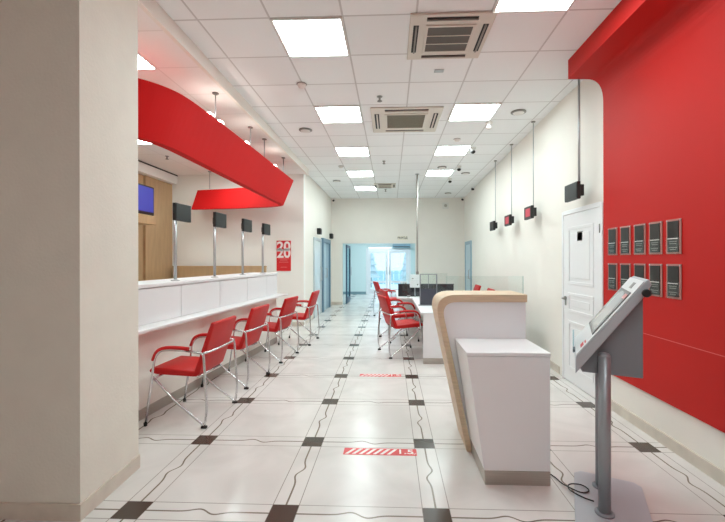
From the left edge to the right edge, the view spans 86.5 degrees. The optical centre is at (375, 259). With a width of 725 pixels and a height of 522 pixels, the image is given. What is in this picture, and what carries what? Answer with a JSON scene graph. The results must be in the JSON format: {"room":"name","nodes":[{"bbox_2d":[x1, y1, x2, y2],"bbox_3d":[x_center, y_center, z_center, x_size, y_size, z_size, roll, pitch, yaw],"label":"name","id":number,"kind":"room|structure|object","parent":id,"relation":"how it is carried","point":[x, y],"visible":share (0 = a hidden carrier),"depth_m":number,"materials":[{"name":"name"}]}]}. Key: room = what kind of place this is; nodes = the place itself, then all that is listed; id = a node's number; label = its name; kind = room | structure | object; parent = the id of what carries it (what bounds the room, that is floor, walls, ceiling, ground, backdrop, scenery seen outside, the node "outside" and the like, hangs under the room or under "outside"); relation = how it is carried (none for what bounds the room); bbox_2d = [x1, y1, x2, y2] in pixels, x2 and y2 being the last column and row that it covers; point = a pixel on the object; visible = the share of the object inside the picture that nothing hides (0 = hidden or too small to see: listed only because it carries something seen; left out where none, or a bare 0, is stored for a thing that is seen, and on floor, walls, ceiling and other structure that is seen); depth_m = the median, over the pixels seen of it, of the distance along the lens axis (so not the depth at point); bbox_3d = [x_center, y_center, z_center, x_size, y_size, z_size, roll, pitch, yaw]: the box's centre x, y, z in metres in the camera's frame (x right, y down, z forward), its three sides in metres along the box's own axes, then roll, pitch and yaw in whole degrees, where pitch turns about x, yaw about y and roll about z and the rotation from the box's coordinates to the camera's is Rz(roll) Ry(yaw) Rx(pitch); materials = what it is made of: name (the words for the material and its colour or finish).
{"room":"bank branch","nodes":[
{"label":"bank branch","id":0,"kind":"room"},
{"bbox_2d":[0,0,138,503],"bbox_3d":[-3.273,-0.276,2.487,3.265,3.463,0.545,0,0,2],"label":"column","id":1,"kind":"structure","parent":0,"point":[69,401],"depth_m":2.17,"materials":[{"name":"paint"}]},
{"bbox_2d":[0,454,139,520],"bbox_3d":[-3.265,1.410,2.481,3.277,0.092,0.557,0,0,2],"label":"baseboard","id":2,"kind":"structure","parent":1,"relation":"attached to","point":[8,510],"depth_m":2.15,"materials":[{"name":"beige stone"}]},
{"bbox_2d":[138,174,142,280],"bbox_3d":[-4.723,-0.242,5.683,0.120,3.400,5.730,0,0,2],"label":"wall","id":3,"kind":"structure","parent":0,"point":[140,177],"depth_m":7.52,"materials":[{"name":"paint"}]},
{"bbox_2d":[138,213,156,224],"bbox_3d":[-4.347,-0.722,6.715,0.549,0.160,0.880,0,0,2],"label":"wall shelf","id":4,"kind":"object","parent":3,"relation":"attached to","point":[143,219],"visible":0.29,"depth_m":6.87,"materials":[{"name":"beige wood"}]},
{"bbox_2d":[138,183,153,215],"bbox_3d":[-4.352,-1.072,6.690,0.504,0.520,0.870,0,0,2],"label":"television","id":5,"kind":"object","parent":4,"relation":"on","point":[145,193],"visible":0.44,"depth_m":6.86,"materials":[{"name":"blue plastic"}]},
{"bbox_2d":[143,175,171,280],"bbox_3d":[-4.544,-0.105,8.068,0.049,3.125,0.930,0,0,2],"label":"pilaster","id":6,"kind":"object","parent":3,"relation":"attached to","point":[157,239],"visible":0.56,"depth_m":8.05,"materials":[{"name":"beige wood"}]},
{"bbox_2d":[138,161,176,183],"bbox_3d":[-4.585,-1.772,5.678,0.160,0.200,5.730,0,0,2],"label":"bulkhead","id":7,"kind":"object","parent":3,"relation":"attached to","point":[143,169],"visible":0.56,"depth_m":7.78,"materials":[{"name":"white paint"}]},
{"bbox_2d":[138,160,177,176],"bbox_3d":[-4.503,-1.860,5.675,0.015,0.025,5.730,0,0,2],"label":"trim","id":8,"kind":"structure","parent":7,"relation":"attached to","point":[138,160],"depth_m":7.81,"materials":[{"name":"black"}]},
{"bbox_2d":[138,6,304,174],"bbox_3d":[-3.207,-1.909,5.624,3.160,0.070,5.730,0,0,2],"label":"ceiling","id":9,"kind":"structure","parent":0,"point":[176,71],"depth_m":4.42,"materials":[{"name":"paint"}]},
{"bbox_2d":[138,140,150,143],"bbox_3d":[-3.836,-1.864,5.894,0.596,0.016,0.596,0,0,2],"label":"recessed light","id":10,"kind":"object","parent":9,"relation":"in","point":[139,141],"visible":0.02,"depth_m":6.09,"materials":[{"name":"white plastic"}]},
{"bbox_2d":[138,53,156,69],"bbox_3d":[-2.450,-1.867,3.478,0.596,0.016,0.596,0,0,2],"label":"recessed light","id":11,"kind":"object","parent":9,"relation":"in","point":[143,63],"visible":0.14,"depth_m":3.67,"materials":[{"name":"white plastic"}]},
{"bbox_2d":[138,78,293,209],"bbox_3d":[-2.808,-1.464,5.574,2.275,0.822,5.278,0,0,2],"label":"ceiling canopy","id":12,"kind":"object","parent":9,"relation":"hanging from","point":[169,120],"visible":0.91,"depth_m":4.37,"materials":[{"name":"red laminate"}]},
{"bbox_2d":[172,174,304,325],"bbox_3d":[-3.119,-0.276,8.558,3.100,3.463,0.140,0,0,2],"label":"wall","id":13,"kind":"structure","parent":0,"point":[287,221],"depth_m":8.48,"materials":[{"name":"white paint"}]},
{"bbox_2d":[277,241,290,270],"bbox_3d":[-2.013,-0.089,8.438,0.316,0.665,0.014,0,0,2],"label":"poster","id":14,"kind":"object","parent":13,"relation":"attached to","point":[283,247],"visible":1,"depth_m":8.43,"materials":[{"name":"red paper"}]},
{"bbox_2d":[305,174,331,314],"bbox_3d":[-1.570,-0.279,10.569,0.120,3.463,4.000,0,0,2],"label":"wall","id":15,"kind":"structure","parent":0,"point":[317,202],"depth_m":9.48,"materials":[{"name":"beige paint"}]},
{"bbox_2d":[290,302,331,325],"bbox_3d":[-2.974,1.410,10.523,2.992,0.090,4.102,0,0,2],"label":"baseboard","id":16,"kind":"structure","parent":15,"relation":"attached to","point":[312,316],"depth_m":8.43,"materials":[{"name":"beige stone"}]},
{"bbox_2d":[313,237,321,317],"bbox_3d":[-1.488,0.443,10.046,0.082,2.020,0.980,0,0,2],"label":"door","id":17,"kind":"structure","parent":15,"relation":"in","point":[317,243],"depth_m":10.01,"materials":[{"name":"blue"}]},
{"bbox_2d":[317,228,321,234],"bbox_3d":[-1.473,-0.747,10.115,0.108,0.160,0.180,0,0,2],"label":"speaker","id":18,"kind":"object","parent":15,"relation":"attached to","point":[319,230],"visible":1,"depth_m":10.03,"materials":[{"name":"black plastic"}]},
{"bbox_2d":[321,238,330,311],"bbox_3d":[-1.438,0.422,11.265,0.087,2.060,1.280,0,0,2],"label":"door","id":19,"kind":"structure","parent":15,"relation":"in","point":[326,244],"depth_m":11.35,"materials":[{"name":"blue glass"}]},
{"bbox_2d":[0,294,724,521],"bbox_3d":[-0.991,1.502,6.594,7.900,0.100,19.500,0,0,2],"label":"floor","id":20,"kind":"structure","parent":0,"point":[275,454],"depth_m":2.87,"materials":[{"name":"tile"}]},
{"bbox_2d":[143,315,237,428],"bbox_3d":[-1.700,1.002,3.634,0.607,0.901,0.617,0,0,5],"label":"armchair","id":21,"kind":"object","parent":20,"relation":"on","point":[218,337],"visible":1,"depth_m":3.46,"materials":[{"name":"red leather"}]},
{"bbox_2d":[138,272,287,420],"bbox_3d":[-2.110,0.839,4.816,0.640,1.230,4.130,0,0,7],"label":"counter","id":22,"kind":"object","parent":20,"relation":"on","point":[170,313],"depth_m":4.18,"materials":[{"name":"white paint"}]},
{"bbox_2d":[171,203,190,280],"bbox_3d":[-2.122,-0.189,4.175,0.098,0.825,0.275,0,0,7],"label":"display","id":23,"kind":"object","parent":22,"relation":"on","point":[181,212],"visible":0.99,"depth_m":4.10,"materials":[{"name":"silver metal"}]},
{"bbox_2d":[138,272,277,288],"bbox_3d":[-2.197,0.242,4.806,0.472,0.036,4.090,0,0,7],"label":"countertop","id":24,"kind":"structure","parent":22,"relation":"on","point":[187,280],"depth_m":4.47,"materials":[{"name":"white laminate"}]},
{"bbox_2d":[138,293,287,334],"bbox_3d":[-1.899,0.612,4.791,0.214,0.029,4.130,0,0,7],"label":"shelf","id":25,"kind":"object","parent":22,"relation":"attached to","point":[157,324],"depth_m":4.28,"materials":[{"name":"white laminate"}]},
{"bbox_2d":[211,212,225,277],"bbox_3d":[-2.030,-0.189,4.960,0.098,0.825,0.275,0,0,7],"label":"display","id":26,"kind":"object","parent":22,"relation":"on","point":[219,219],"visible":1,"depth_m":4.88,"materials":[{"name":"grey metal"}]},
{"bbox_2d":[240,218,251,274],"bbox_3d":[-1.940,-0.189,5.729,0.098,0.825,0.275,0,0,7],"label":"display","id":27,"kind":"object","parent":22,"relation":"on","point":[246,225],"visible":0.95,"depth_m":5.65,"materials":[{"name":"grey metal"}]},
{"bbox_2d":[261,223,269,272],"bbox_3d":[-1.856,-0.189,6.444,0.098,0.825,0.275,0,0,7],"label":"display","id":28,"kind":"object","parent":22,"relation":"on","point":[265,229],"visible":0.94,"depth_m":6.36,"materials":[{"name":"grey metal"}]},
{"bbox_2d":[172,266,266,277],"bbox_3d":[-3.379,0.793,8.338,2.055,1.325,0.080,0,0,2],"label":"cabinet","id":29,"kind":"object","parent":20,"relation":"on","point":[182,271],"depth_m":8.31,"materials":[{"name":"beige wood"}]},
{"bbox_2d":[201,304,270,389],"bbox_3d":[-1.656,1.002,4.647,0.607,0.901,0.617,0,0,8],"label":"armchair","id":30,"kind":"object","parent":20,"relation":"on","point":[255,322],"visible":0.69,"depth_m":4.55,"materials":[{"name":"red leather"}]},
{"bbox_2d":[245,296,298,363],"bbox_3d":[-1.518,1.002,5.742,0.607,0.901,0.617,0,0,11],"label":"armchair","id":31,"kind":"object","parent":20,"relation":"on","point":[285,317],"visible":0.8,"depth_m":5.63,"materials":[{"name":"red leather"}]},
{"bbox_2d":[278,290,319,345],"bbox_3d":[-1.340,1.002,6.837,0.607,0.901,0.617,0,0,5],"label":"armchair","id":32,"kind":"object","parent":20,"relation":"on","point":[312,301],"visible":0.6,"depth_m":6.68,"materials":[{"name":"red leather"}]},
{"bbox_2d":[343,448,416,455],"bbox_3d":[0.034,1.449,2.908,0.550,0.002,0.100,0,0,3],"label":"floor sticker","id":33,"kind":"object","parent":20,"relation":"on","point":[350,451],"visible":1,"depth_m":2.91,"materials":[{"name":"red plastic"}]},
{"bbox_2d":[360,374,400,376],"bbox_3d":[0.061,1.448,4.831,0.520,0.002,0.100,0,0,3],"label":"floor sticker","id":34,"kind":"object","parent":20,"relation":"on","point":[373,375],"visible":1,"depth_m":4.82,"materials":[{"name":"red plastic"}]},
{"bbox_2d":[373,281,398,318],"bbox_3d":[0.280,0.999,9.743,0.607,0.901,0.617,0,0,-14],"label":"armchair","id":35,"kind":"object","parent":20,"relation":"on","point":[376,284],"visible":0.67,"depth_m":9.72,"materials":[{"name":"red leather"}]},
{"bbox_2d":[378,289,418,342],"bbox_3d":[0.405,0.999,7.036,0.607,0.901,0.617,0,0,-16],"label":"armchair","id":36,"kind":"object","parent":20,"relation":"on","point":[381,292],"visible":0.68,"depth_m":6.82,"materials":[{"name":"red leather"}]},
{"bbox_2d":[377,294,422,358],"bbox_3d":[0.379,0.999,5.986,0.607,0.901,0.617,0,0,-16],"label":"armchair","id":37,"kind":"object","parent":20,"relation":"on","point":[386,309],"visible":0.98,"depth_m":5.81,"materials":[{"name":"red leather"}]},
{"bbox_2d":[396,290,443,363],"bbox_3d":[1.276,1.088,7.261,1.740,0.720,3.890,0,0,2],"label":"desk","id":38,"kind":"object","parent":20,"relation":"on","point":[432,354],"visible":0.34,"depth_m":5.36,"materials":[{"name":"white laminate"}]},
{"bbox_2d":[410,275,419,296],"bbox_3d":[0.779,0.511,7.632,0.200,0.435,0.077,0,0,2],"label":"sign","id":39,"kind":"object","parent":38,"relation":"on","point":[414,279],"visible":0.97,"depth_m":7.60,"materials":[{"name":"white plastic"}]},
{"bbox_2d":[415,174,418,274],"bbox_3d":[0.968,-0.633,8.939,0.100,2.722,0.100,0,0,2],"label":"pole","id":40,"kind":"object","parent":38,"relation":"on","point":[417,271],"visible":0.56,"depth_m":8.92,"materials":[{"name":"silver metal"}]},
{"bbox_2d":[398,284,453,295],"bbox_3d":[1.002,0.603,7.687,1.110,0.250,0.048,0,0,2],"label":"divider","id":41,"kind":"object","parent":38,"relation":"on","point":[403,289],"visible":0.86,"depth_m":7.67,"materials":[{"name":"black"}]},
{"bbox_2d":[418,274,436,305],"bbox_3d":[0.847,0.478,6.172,0.320,0.500,0.120,0,0,2],"label":"stand","id":42,"kind":"object","parent":38,"relation":"on","point":[426,295],"visible":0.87,"depth_m":6.17,"materials":[{"name":"grey"}]},
{"bbox_2d":[473,284,480,290],"bbox_3d":[1.942,0.996,8.381,0.607,0.901,0.617,0,0,2],"label":"armchair","id":43,"kind":"object","parent":20,"relation":"on","point":[476,287],"visible":0.02,"depth_m":8.31,"materials":[{"name":"red leather"}]},
{"bbox_2d":[432,291,550,485],"bbox_3d":[0.803,0.855,2.881,0.671,1.187,0.820,0,0,2],"label":"reception desk","id":44,"kind":"object","parent":20,"relation":"on","point":[500,379],"visible":1,"depth_m":2.48,"materials":[{"name":"white wood"}]},
{"bbox_2d":[550,473,593,501],"bbox_3d":[1.218,1.430,2.475,0.128,0.031,0.429,0,0,-32],"label":"power cord","id":45,"kind":"object","parent":20,"relation":"on","point":[550,473],"visible":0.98,"depth_m":2.40,"materials":[{"name":"black rubber"}]},
{"bbox_2d":[573,276,652,521],"bbox_3d":[1.386,0.776,2.280,0.388,1.342,0.710,0,0,27],"label":"kiosk","id":46,"kind":"object","parent":20,"relation":"on","point":[611,343],"visible":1,"depth_m":2.17,"materials":[{"name":"grey metal"}]},
{"bbox_2d":[343,243,414,291],"bbox_3d":[0.260,0.100,16.277,3.850,2.700,0.150,0,0,2],"label":"wall","id":47,"kind":"structure","parent":0,"point":[357,251],"depth_m":16.24,"materials":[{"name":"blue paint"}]},
{"bbox_2d":[343,292,365,293],"bbox_3d":[-0.960,1.397,16.242,1.110,0.110,0.015,0,0,2],"label":"baseboard","id":48,"kind":"structure","parent":47,"relation":"attached to","point":[343,292],"depth_m":16.23,"materials":[{"name":"blue"}]},
{"bbox_2d":[366,248,410,293],"bbox_3d":[0.533,0.484,16.218,1.880,1.930,0.127,0,0,2],"label":"door","id":49,"kind":"structure","parent":47,"relation":"in","point":[387,251],"depth_m":16.21,"materials":[{"name":"white plastic"}]},
{"bbox_2d":[393,244,409,247],"bbox_3d":[1.076,-0.582,16.059,0.740,0.160,0.182,0,0,2],"label":"curtain","id":50,"kind":"object","parent":47,"relation":"attached to","point":[394,245],"visible":1,"depth_m":15.97,"materials":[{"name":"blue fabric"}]},
{"bbox_2d":[155,0,620,198],"bbox_3d":[-0.220,-2.043,4.712,6.000,0.100,15.800,0,0,2],"label":"ceiling","id":51,"kind":"structure","parent":0,"point":[522,62],"depth_m":4.19,"materials":[{"name":"tile"}]},
{"bbox_2d":[138,0,308,174],"bbox_3d":[-1.608,-1.924,5.567,0.040,0.133,5.800,0,0,2],"label":"beam","id":52,"kind":"structure","parent":51,"relation":"attached to","point":[151,8],"depth_m":3.82,"materials":[{"name":"beige paint"}]},
{"bbox_2d":[297,82,306,88],"bbox_3d":[-0.837,-1.969,4.362,0.115,0.044,0.115,0,0,2],"label":"smoke detector","id":53,"kind":"object","parent":51,"relation":"attached to","point":[301,85],"visible":1,"depth_m":4.33,"materials":[{"name":"white plastic"}]},
{"bbox_2d":[299,128,311,132],"bbox_3d":[-1.073,-1.977,5.892,0.200,0.026,0.200,0,0,2],"label":"ceiling speaker","id":54,"kind":"object","parent":51,"relation":"attached to","point":[304,130],"visible":1,"depth_m":5.85,"materials":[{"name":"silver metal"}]},
{"bbox_2d":[270,16,349,57],"bbox_3d":[-0.561,-1.984,3.460,0.600,0.013,0.600,0,0,2],"label":"recessed light","id":55,"kind":"object","parent":51,"relation":"in","point":[300,37],"visible":1,"depth_m":3.42,"materials":[{"name":"white plastic"}]},
{"bbox_2d":[314,105,362,122],"bbox_3d":[-0.490,-1.985,5.268,0.600,0.013,0.600,0,0,2],"label":"recessed light","id":56,"kind":"object","parent":51,"relation":"in","point":[340,113],"visible":1,"depth_m":5.24,"materials":[{"name":"white plastic"}]},
{"bbox_2d":[334,146,369,156],"bbox_3d":[-0.420,-1.985,7.076,0.600,0.013,0.600,0,0,2],"label":"recessed light","id":57,"kind":"object","parent":51,"relation":"in","point":[341,151],"visible":1,"depth_m":7.05,"materials":[{"name":"white plastic"}]},
{"bbox_2d":[336,148,368,155],"bbox_3d":[-0.420,-1.987,7.076,0.560,0.006,0.560,0,0,2],"label":"diffuser","id":58,"kind":"object","parent":57,"relation":"attached to","point":[340,151],"depth_m":7.05,"materials":[{"name":"white plastic"}]},
{"bbox_2d":[346,170,373,176],"bbox_3d":[-0.349,-1.985,8.885,0.600,0.013,0.600,0,0,2],"label":"recessed light","id":59,"kind":"object","parent":51,"relation":"in","point":[364,173],"visible":1,"depth_m":8.85,"materials":[{"name":"white plastic"}]},
{"bbox_2d":[354,186,376,190],"bbox_3d":[-0.279,-1.985,10.693,0.600,0.013,0.600,0,0,2],"label":"recessed light","id":60,"kind":"object","parent":51,"relation":"in","point":[357,188],"visible":0.99,"depth_m":10.71,"materials":[{"name":"white plastic"}]},
{"bbox_2d":[355,187,375,189],"bbox_3d":[-0.279,-1.988,10.693,0.560,0.006,0.560,0,0,2],"label":"diffuser","id":61,"kind":"object","parent":60,"relation":"attached to","point":[356,188],"depth_m":10.71,"materials":[{"name":"white plastic"}]},
{"bbox_2d":[374,183,395,187],"bbox_3d":[0.248,-1.976,10.298,0.580,0.033,0.580,0,0,2],"label":"air conditioner","id":62,"kind":"object","parent":51,"relation":"attached to","point":[376,185],"visible":1,"depth_m":10.19,"materials":[{"name":"beige plastic"}]},
{"bbox_2d":[370,106,443,132],"bbox_3d":[0.426,-1.976,5.487,0.960,0.033,0.960,0,0,2],"label":"air conditioner","id":63,"kind":"object","parent":51,"relation":"attached to","point":[384,119],"visible":1,"depth_m":5.38,"materials":[{"name":"beige plastic"}]},
{"bbox_2d":[387,115,424,127],"bbox_3d":[0.426,-1.969,5.487,0.518,0.009,0.518,0,0,2],"label":"grille","id":64,"kind":"object","parent":63,"relation":"attached to","point":[393,121],"depth_m":5.48,"materials":[{"name":"grey"}]},
{"bbox_2d":[434,69,443,72],"bbox_3d":[0.668,-1.990,4.059,0.100,0.007,0.060,0,0,2],"label":"plate","id":65,"kind":"object","parent":51,"relation":"attached to","point":[438,70],"visible":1,"depth_m":4.06,"materials":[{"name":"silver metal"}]},
{"bbox_2d":[425,169,454,175],"bbox_3d":[1.459,-1.988,8.814,0.600,0.013,0.600,0,0,2],"label":"recessed light","id":66,"kind":"object","parent":51,"relation":"in","point":[429,172],"visible":1,"depth_m":8.76,"materials":[{"name":"white plastic"}]},
{"bbox_2d":[407,11,497,59],"bbox_3d":[0.643,-1.977,3.442,0.700,0.033,0.700,0,0,2],"label":"air conditioner","id":67,"kind":"object","parent":51,"relation":"attached to","point":[443,35],"visible":1,"depth_m":3.36,"materials":[{"name":"beige plastic"}]},
{"bbox_2d":[425,27,472,51],"bbox_3d":[0.643,-1.971,3.442,0.378,0.006,0.378,0,0,2],"label":"grille","id":68,"kind":"object","parent":67,"relation":"attached to","point":[437,39],"depth_m":3.43,"materials":[{"name":"beige plastic"}]},
{"bbox_2d":[434,145,471,155],"bbox_3d":[1.389,-1.988,7.006,0.600,0.013,0.600,0,0,2],"label":"recessed light","id":69,"kind":"object","parent":51,"relation":"in","point":[441,150],"visible":1,"depth_m":6.99,"materials":[{"name":"white plastic"}]},
{"bbox_2d":[448,103,501,120],"bbox_3d":[1.318,-1.988,5.198,0.600,0.013,0.600,0,0,2],"label":"recessed light","id":70,"kind":"object","parent":51,"relation":"in","point":[460,111],"visible":1,"depth_m":5.16,"materials":[{"name":"white plastic"}]},
{"bbox_2d":[485,121,492,129],"bbox_3d":[1.642,-1.943,5.577,0.100,0.104,0.098,0,0,2],"label":"dome camera","id":71,"kind":"object","parent":51,"relation":"attached to","point":[488,123],"visible":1,"depth_m":5.55,"materials":[{"name":"white plastic"}]},
{"bbox_2d":[490,160,496,230],"bbox_3d":[2.398,-1.295,7.820,0.093,1.402,0.295,0,0,2],"label":"display","id":72,"kind":"object","parent":51,"relation":"hanging from","point":[493,225],"visible":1,"depth_m":7.75,"materials":[{"name":"black plastic"}]},
{"bbox_2d":[504,144,513,226],"bbox_3d":[2.334,-1.295,6.721,0.094,1.402,0.295,0,0,2],"label":"display","id":73,"kind":"object","parent":51,"relation":"hanging from","point":[509,219],"visible":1,"depth_m":6.65,"materials":[{"name":"black plastic"}]},
{"bbox_2d":[511,109,525,115],"bbox_3d":[1.926,-1.982,5.191,0.200,0.026,0.200,0,0,2],"label":"ceiling speaker","id":74,"kind":"object","parent":51,"relation":"attached to","point":[516,112],"visible":1,"depth_m":5.15,"materials":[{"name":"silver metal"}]},
{"bbox_2d":[513,111,523,114],"bbox_3d":[1.926,-1.976,5.191,0.160,0.013,0.160,0,0,2],"label":"grille","id":75,"kind":"object","parent":74,"relation":"attached to","point":[514,112],"depth_m":5.16,"materials":[{"name":"white plastic"}]},
{"bbox_2d":[524,121,536,219],"bbox_3d":[2.261,-1.295,5.623,0.094,1.402,0.295,0,0,2],"label":"display","id":76,"kind":"object","parent":51,"relation":"hanging from","point":[530,212],"visible":1,"depth_m":5.55,"materials":[{"name":"black plastic"}]},
{"bbox_2d":[492,0,575,13],"bbox_3d":[1.224,-1.988,2.787,0.600,0.013,0.600,0,0,2],"label":"recessed light","id":77,"kind":"object","parent":51,"relation":"in","point":[501,6],"visible":1,"depth_m":3.02,"materials":[{"name":"white plastic"}]},
{"bbox_2d":[565,79,583,202],"bbox_3d":[2.177,-1.322,4.216,0.093,1.347,0.295,0,0,2],"label":"display","id":78,"kind":"object","parent":51,"relation":"hanging from","point":[574,191],"visible":0.84,"depth_m":4.14,"materials":[{"name":"black plastic"}]},
{"bbox_2d":[331,198,463,304],"bbox_3d":[0.718,-0.283,12.507,4.540,3.463,0.150,0,0,2],"label":"wall","id":79,"kind":"structure","parent":0,"point":[353,220],"depth_m":12.42,"materials":[{"name":"beige paint"}]},
{"bbox_2d":[332,302,341,304],"bbox_3d":[0.707,1.404,12.425,4.280,0.090,0.013,0,0,2],"label":"baseboard","id":80,"kind":"structure","parent":79,"relation":"attached to","point":[333,303],"depth_m":12.49,"materials":[{"name":"beige stone"}]},
{"bbox_2d":[346,245,350,303],"bbox_3d":[-0.918,0.472,13.266,0.090,1.940,1.120,0,0,2],"label":"door","id":81,"kind":"structure","parent":79,"relation":"in","point":[348,299],"depth_m":13.47,"materials":[{"name":"blue"}]},
{"bbox_2d":[398,236,407,239],"bbox_3d":[0.869,-0.707,12.419,0.320,0.130,0.008,0,0,2],"label":"exit sign","id":82,"kind":"object","parent":79,"relation":"attached to","point":[399,237],"visible":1,"depth_m":12.42,"materials":[{"name":"beige plastic"}]},
{"bbox_2d":[442,203,448,208],"bbox_3d":[2.240,-1.734,12.334,0.200,0.200,0.077,0,0,2],"label":"alarm box","id":83,"kind":"object","parent":79,"relation":"attached to","point":[444,205],"visible":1,"depth_m":12.31,"materials":[{"name":"white plastic"}]},
{"bbox_2d":[464,79,724,470],"bbox_3d":[2.549,-0.286,4.554,0.460,3.463,15.700,0,0,2],"label":"wall","id":84,"kind":"structure","parent":0,"point":[523,256],"depth_m":5.26,"materials":[{"name":"beige paint"}]},
{"bbox_2d":[465,240,471,290],"bbox_3d":[2.753,0.445,11.503,0.092,2.000,1.000,0,0,4],"label":"door","id":85,"kind":"structure","parent":84,"relation":"in","point":[468,245],"depth_m":11.46,"materials":[{"name":"blue"}]},
{"bbox_2d":[561,201,603,397],"bbox_3d":[2.276,0.428,4.300,0.099,2.035,0.910,0,0,2],"label":"door","id":86,"kind":"structure","parent":84,"relation":"in","point":[582,227],"depth_m":4.30,"materials":[{"name":"white paint"}]},
{"bbox_2d":[550,360,724,486],"bbox_3d":[2.365,1.400,4.537,0.130,0.092,15.652,0,0,3],"label":"baseboard","id":87,"kind":"structure","parent":84,"relation":"attached to","point":[710,469],"depth_m":2.92,"materials":[{"name":"beige stone"}]},
{"bbox_2d":[568,0,724,432],"bbox_3d":[1.971,-0.442,0.286,0.362,3.108,7.125,0,0,2],"label":"wall","id":88,"kind":"structure","parent":0,"point":[658,66],"depth_m":2.86,"materials":[{"name":"red paint"}]},
{"bbox_2d":[608,263,617,290],"bbox_3d":[2.256,0.161,3.670,0.016,0.260,0.150,0,0,2],"label":"holder","id":89,"kind":"object","parent":88,"relation":"attached to","point":[612,267],"visible":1,"depth_m":3.65,"materials":[{"name":"black plastic"}]},
{"bbox_2d":[608,227,617,254],"bbox_3d":[2.255,-0.174,3.670,0.016,0.260,0.150,0,0,2],"label":"holder","id":90,"kind":"object","parent":88,"relation":"attached to","point":[612,232],"visible":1,"depth_m":3.65,"materials":[{"name":"black plastic"}]},
{"bbox_2d":[620,225,630,254],"bbox_3d":[2.247,-0.174,3.470,0.016,0.260,0.150,0,0,2],"label":"holder","id":91,"kind":"object","parent":88,"relation":"attached to","point":[625,231],"visible":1,"depth_m":3.46,"materials":[{"name":"black plastic"}]},
{"bbox_2d":[620,263,630,287],"bbox_3d":[2.248,0.161,3.470,0.016,0.260,0.150,0,0,2],"label":"holder","id":92,"kind":"object","parent":88,"relation":"attached to","point":[625,268],"visible":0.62,"depth_m":3.47,"materials":[{"name":"black plastic"}]},
{"bbox_2d":[634,223,645,254],"bbox_3d":[2.239,-0.174,3.270,0.016,0.260,0.150,0,0,2],"label":"holder","id":93,"kind":"object","parent":88,"relation":"attached to","point":[639,229],"visible":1,"depth_m":3.26,"materials":[{"name":"black plastic"}]},
{"bbox_2d":[634,263,645,278],"bbox_3d":[2.240,0.161,3.270,0.016,0.260,0.150,0,0,2],"label":"holder","id":94,"kind":"object","parent":88,"relation":"attached to","point":[639,269],"visible":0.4,"depth_m":3.25,"materials":[{"name":"black plastic"}]},
{"bbox_2d":[649,221,662,253],"bbox_3d":[2.232,-0.174,3.075,0.016,0.260,0.150,0,0,2],"label":"holder","id":95,"kind":"object","parent":88,"relation":"attached to","point":[655,228],"visible":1,"depth_m":3.05,"materials":[{"name":"black plastic"}]},
{"bbox_2d":[649,264,662,296],"bbox_3d":[2.232,0.161,3.075,0.016,0.260,0.150,0,0,2],"label":"holder","id":96,"kind":"object","parent":88,"relation":"attached to","point":[655,270],"visible":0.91,"depth_m":3.05,"materials":[{"name":"black plastic"}]},
{"bbox_2d":[666,218,681,253],"bbox_3d":[2.224,-0.174,2.877,0.016,0.260,0.150,0,0,2],"label":"holder","id":97,"kind":"object","parent":88,"relation":"attached to","point":[673,226],"visible":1,"depth_m":2.86,"materials":[{"name":"black plastic"}]},
{"bbox_2d":[666,264,681,299],"bbox_3d":[2.225,0.161,2.877,0.016,0.260,0.150,0,0,2],"label":"holder","id":98,"kind":"object","parent":88,"relation":"attached to","point":[673,271],"visible":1,"depth_m":2.86,"materials":[{"name":"black plastic"}]},
{"bbox_2d":[643,333,724,356],"bbox_3d":[2.132,0.615,0.267,0.002,0.006,7.100,0,0,2],"label":"trim","id":99,"kind":"structure","parent":88,"relation":"attached to","point":[643,333],"depth_m":2.76,"materials":[{"name":"red paint"}]},
{"label":"outside","id":100,"kind":"structure","parent":0,"visible":0},
{"bbox_2d":[371,274,397,293],"bbox_3d":[1.199,1.633,30.652,28.000,0.130,28.650,0,0,2],"label":"ground","id":101,"kind":"structure","parent":100,"point":[393,286],"depth_m":23.54,"materials":[{"name":"white"}]},
{"bbox_2d":[371,253,379,286],"bbox_3d":[-0.291,0.318,22.028,1.200,2.508,1.170,0,0,2],"label":"frosted tree","id":102,"kind":"object","parent":101,"relation":"on","point":[374,274],"visible":0.28,"depth_m":21.79,"materials":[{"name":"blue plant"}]},
{"bbox_2d":[372,271,402,283],"bbox_3d":[1.228,1.133,25.006,8.900,0.870,0.070,0,0,2],"label":"picket fence","id":103,"kind":"object","parent":101,"relation":"on","point":[397,277],"visible":0.21,"depth_m":24.98,"materials":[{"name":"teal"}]},
{"bbox_2d":[400,253,405,283],"bbox_3d":[1.491,0.533,18.956,0.760,2.073,0.741,0,0,2],"label":"frosted tree","id":104,"kind":"object","parent":101,"relation":"on","point":[403,274],"visible":0.46,"depth_m":18.82,"materials":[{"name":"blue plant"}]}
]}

